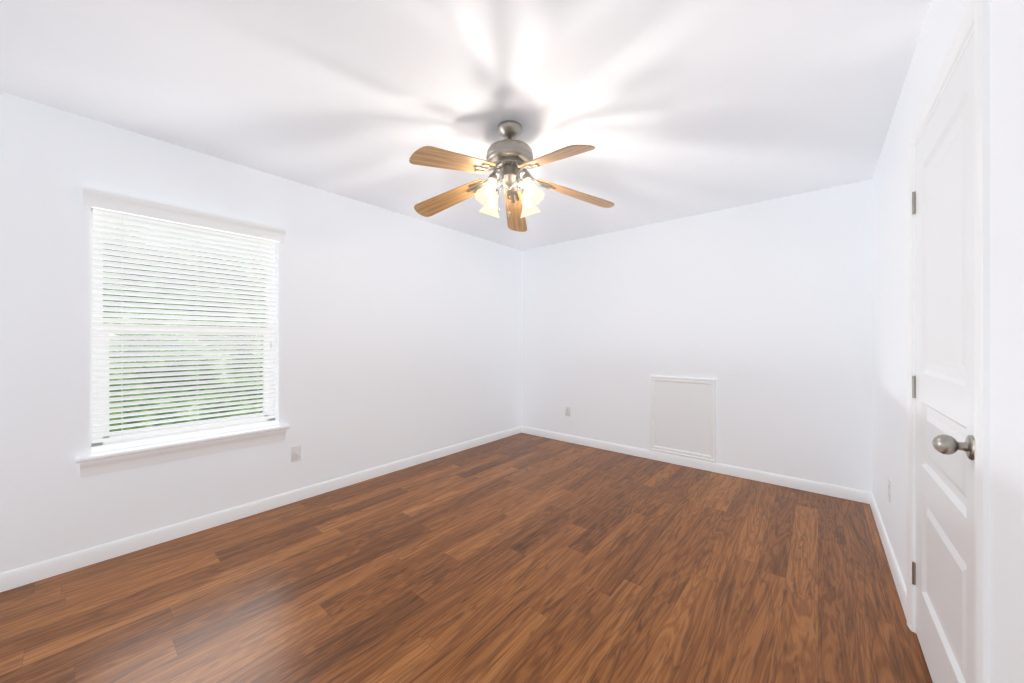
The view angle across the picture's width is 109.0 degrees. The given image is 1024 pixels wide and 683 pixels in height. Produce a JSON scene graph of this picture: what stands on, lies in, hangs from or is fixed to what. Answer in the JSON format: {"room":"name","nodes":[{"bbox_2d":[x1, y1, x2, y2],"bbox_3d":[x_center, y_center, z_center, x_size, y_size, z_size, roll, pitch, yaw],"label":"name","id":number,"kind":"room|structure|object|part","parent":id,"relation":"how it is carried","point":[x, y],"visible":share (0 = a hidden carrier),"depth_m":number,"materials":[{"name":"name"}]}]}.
{"room":"empty bedroom","nodes":[
{"label":"empty bedroom","id":0,"kind":"room"},
{"bbox_2d":[0,92,520,572],"bbox_3d":[-1.437,0.000,3.157,0.140,2.440,4.690,0,0,40],"label":"wall","id":1,"kind":"structure","parent":0,"point":[398,336],"depth_m":2.61,"materials":[{"name":"white paint"}]},
{"bbox_2d":[76,424,289,477],"bbox_3d":[-2.038,0.677,2.369,0.152,0.114,1.020,0,0,40],"label":"window sill","id":2,"kind":"structure","parent":1,"relation":"attached to","point":[107,462],"depth_m":2.24,"materials":[{"name":"white paint"}]},
{"bbox_2d":[91,208,275,446],"bbox_3d":[-2.097,-0.080,2.419,0.068,1.400,0.910,0,0,40],"label":"window","id":3,"kind":"structure","parent":1,"relation":"in","point":[146,431],"depth_m":2.24,"materials":[{"name":"white plastic"}]},
{"bbox_2d":[91,208,277,452],"bbox_3d":[-2.050,-0.079,2.380,0.050,1.398,0.908,0,0,40],"label":"window blinds","id":4,"kind":"object","parent":3,"relation":"attached to","point":[166,228],"depth_m":2.31,"materials":[{"name":"white plastic"}]},
{"bbox_2d":[122,214,122,443],"bbox_3d":[-2.254,-0.075,2.111,0.002,1.330,0.002,0,0,40],"label":"blind cord","id":5,"kind":"object","parent":4,"relation":"attached to","point":[122,334],"depth_m":2.11,"materials":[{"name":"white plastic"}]},
{"bbox_2d":[257,246,257,422],"bbox_3d":[-1.821,-0.075,2.627,0.002,1.330,0.002,0,0,40],"label":"blind cord","id":6,"kind":"object","parent":4,"relation":"attached to","point":[257,246],"depth_m":2.65,"materials":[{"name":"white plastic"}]},
{"bbox_2d":[83,186,285,242],"bbox_3d":[-1.997,-0.781,2.335,0.058,0.092,0.970,0,0,40],"label":"window valance","id":7,"kind":"object","parent":1,"relation":"attached to","point":[112,202],"visible":0.93,"depth_m":2.24,"materials":[{"name":"white paint"}]},
{"bbox_2d":[0,426,519,591],"bbox_3d":[-1.378,1.176,3.108,0.014,0.088,4.690,0,0,40],"label":"baseboard","id":8,"kind":"structure","parent":1,"relation":"attached to","point":[24,575],"depth_m":2.36,"materials":[{"name":"white paint"}]},
{"bbox_2d":[291,445,300,461],"bbox_3d":[-1.633,0.855,2.775,0.050,0.115,0.070,0,0,40],"label":"outlet","id":9,"kind":"object","parent":1,"relation":"attached to","point":[295,453],"visible":1,"depth_m":2.78,"materials":[{"name":"white plastic"}]},
{"bbox_2d":[0,0,930,250],"bbox_3d":[-0.092,-1.270,2.029,3.650,0.100,4.970,0,0,40],"label":"ceiling","id":10,"kind":"structure","parent":0,"point":[669,110],"depth_m":1.76,"materials":[{"name":"white paint"}]},
{"bbox_2d":[409,120,613,231],"bbox_3d":[-0.045,-0.955,2.046,1.230,0.531,1.185,0,0,40],"label":"ceiling fan","id":11,"kind":"object","parent":10,"relation":"hanging from","point":[509,158],"visible":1,"depth_m":2.01,"materials":[{"name":"brown wood"}]},
{"label":"blade","id":12,"kind":"part","parent":11,"relation":"part of","materials":[{"name":"brown wood"}]},
{"bbox_3d":[-0.275,-0.876,1.781,0.145,0.006,0.494,-15,3,43],"label":"blade","id":13,"kind":"part","parent":11,"relation":"part of","materials":[{"name":"brown wood"}]},
{"bbox_3d":[-0.120,-0.824,1.974,0.129,0.127,0.135,0,-24,45],"label":"lamp shade","id":14,"kind":"part","parent":11,"relation":"part of","materials":[{"name":"white glass"}]},
{"bbox_3d":[-0.120,-0.824,2.190,0.129,0.127,0.135,0,24,-45],"label":"lamp shade","id":15,"kind":"part","parent":11,"relation":"part of","materials":[{"name":"white glass"}]},
{"bbox_3d":[0.023,-0.876,2.480,0.145,0.006,0.494,11,-11,7],"label":"blade","id":16,"kind":"part","parent":11,"relation":"part of","materials":[{"name":"brown wood"}]},
{"bbox_3d":[0.095,-0.824,2.190,0.129,0.127,0.135,0,24,45],"label":"lamp shade","id":17,"kind":"part","parent":11,"relation":"part of","materials":[{"name":"white glass"}]},
{"bbox_3d":[0.095,-0.824,1.974,0.129,0.127,0.135,0,-24,-45],"label":"lamp shade","id":18,"kind":"part","parent":11,"relation":"part of","materials":[{"name":"white glass"}]},
{"bbox_3d":[0.193,-0.876,1.740,0.145,0.006,0.494,-12,18,-28],"label":"blade","id":19,"kind":"part","parent":11,"relation":"part of","materials":[{"name":"brown wood"}]},
{"bbox_3d":[0.377,-0.876,2.171,0.494,0.006,0.145,13,8,-13],"label":"blade","id":20,"kind":"part","parent":11,"relation":"part of","materials":[{"name":"brown wood"}]},
{"bbox_2d":[0,433,932,682],"bbox_3d":[-0.092,1.250,2.029,3.650,0.060,4.970,0,0,40],"label":"floor","id":21,"kind":"structure","parent":0,"point":[522,558],"depth_m":1.79,"materials":[{"name":"brown wood"}]},
{"bbox_2d":[521,179,871,491],"bbox_3d":[1.460,0.000,3.879,3.650,2.440,0.140,0,0,40],"label":"wall","id":22,"kind":"structure","parent":0,"point":[760,313],"depth_m":3.33,"materials":[{"name":"white paint"}]},
{"bbox_2d":[565,406,569,415],"bbox_3d":[0.678,0.850,4.439,0.070,0.115,0.007,0,0,40],"label":"electrical outlet","id":23,"kind":"object","parent":22,"relation":"attached to","point":[567,411],"visible":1,"depth_m":4.44,"materials":[{"name":"white plastic"}]},
{"bbox_2d":[649,376,716,462],"bbox_3d":[1.670,0.742,3.600,0.620,0.773,0.017,0,0,40],"label":"panel frame","id":24,"kind":"object","parent":22,"relation":"attached to","point":[682,416],"visible":1,"depth_m":3.59,"materials":[{"name":"white paint"}]},
{"bbox_2d":[520,426,867,503],"bbox_3d":[1.422,1.176,3.810,3.340,0.088,0.014,0,0,40],"label":"baseboard","id":25,"kind":"structure","parent":22,"relation":"attached to","point":[786,481],"depth_m":3.39,"materials":[{"name":"white paint"}]},
{"bbox_2d":[872,0,1023,682],"bbox_3d":[1.252,0.000,0.901,0.140,2.440,4.690,0,0,40],"label":"wall","id":26,"kind":"structure","parent":0,"point":[889,306],"depth_m":0.84,"materials":[{"name":"white paint"}]},
{"bbox_2d":[868,491,906,619],"bbox_3d":[2.204,1.176,2.155,0.014,0.088,1.466,0,0,40],"label":"baseboard","id":27,"kind":"structure","parent":26,"relation":"attached to","point":[897,576],"depth_m":1.98,"materials":[{"name":"white paint"}]},
{"bbox_2d":[888,478,890,501],"bbox_3d":[2.131,0.840,2.063,0.007,0.115,0.070,0,0,40],"label":"electrical outlet","id":28,"kind":"object","parent":26,"relation":"attached to","point":[889,490],"visible":1,"depth_m":2.04,"materials":[{"name":"white plastic"}]},
{"bbox_2d":[912,30,974,682],"bbox_3d":[1.439,0.199,1.212,0.045,2.018,0.806,0,0,40],"label":"door","id":29,"kind":"structure","parent":26,"relation":"in","point":[945,379],"depth_m":1.16,"materials":[{"name":"white paint"}]},
{"bbox_3d":[1.682,0.195,1.527,0.011,1.642,0.010,0,0,40],"label":"door hinges","id":30,"kind":"part","parent":29,"relation":"part of","materials":[{"name":"silver metal"}]},
{"bbox_2d":[932,434,974,459],"bbox_3d":[1.187,0.280,0.985,0.070,0.066,0.066,0,0,40],"label":"door knob","id":31,"kind":"object","parent":29,"relation":"attached to","point":[945,444],"depth_m":0.97,"materials":[{"name":"grey metal"}]},
{"bbox_2d":[906,0,989,682],"bbox_3d":[1.474,0.172,1.178,0.157,2.095,0.930,0,0,40],"label":"door frame","id":32,"kind":"structure","parent":26,"relation":"attached to","point":[976,16],"depth_m":0.88,"materials":[{"name":"white paint"}]},
{"label":"outside","id":33,"kind":"structure","parent":0,"visible":0},
{"bbox_2d":[103,220,265,431],"bbox_3d":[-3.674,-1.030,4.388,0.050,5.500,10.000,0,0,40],"label":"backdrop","id":34,"kind":"structure","parent":33,"point":[141,421],"depth_m":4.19,"materials":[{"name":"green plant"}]}
]}

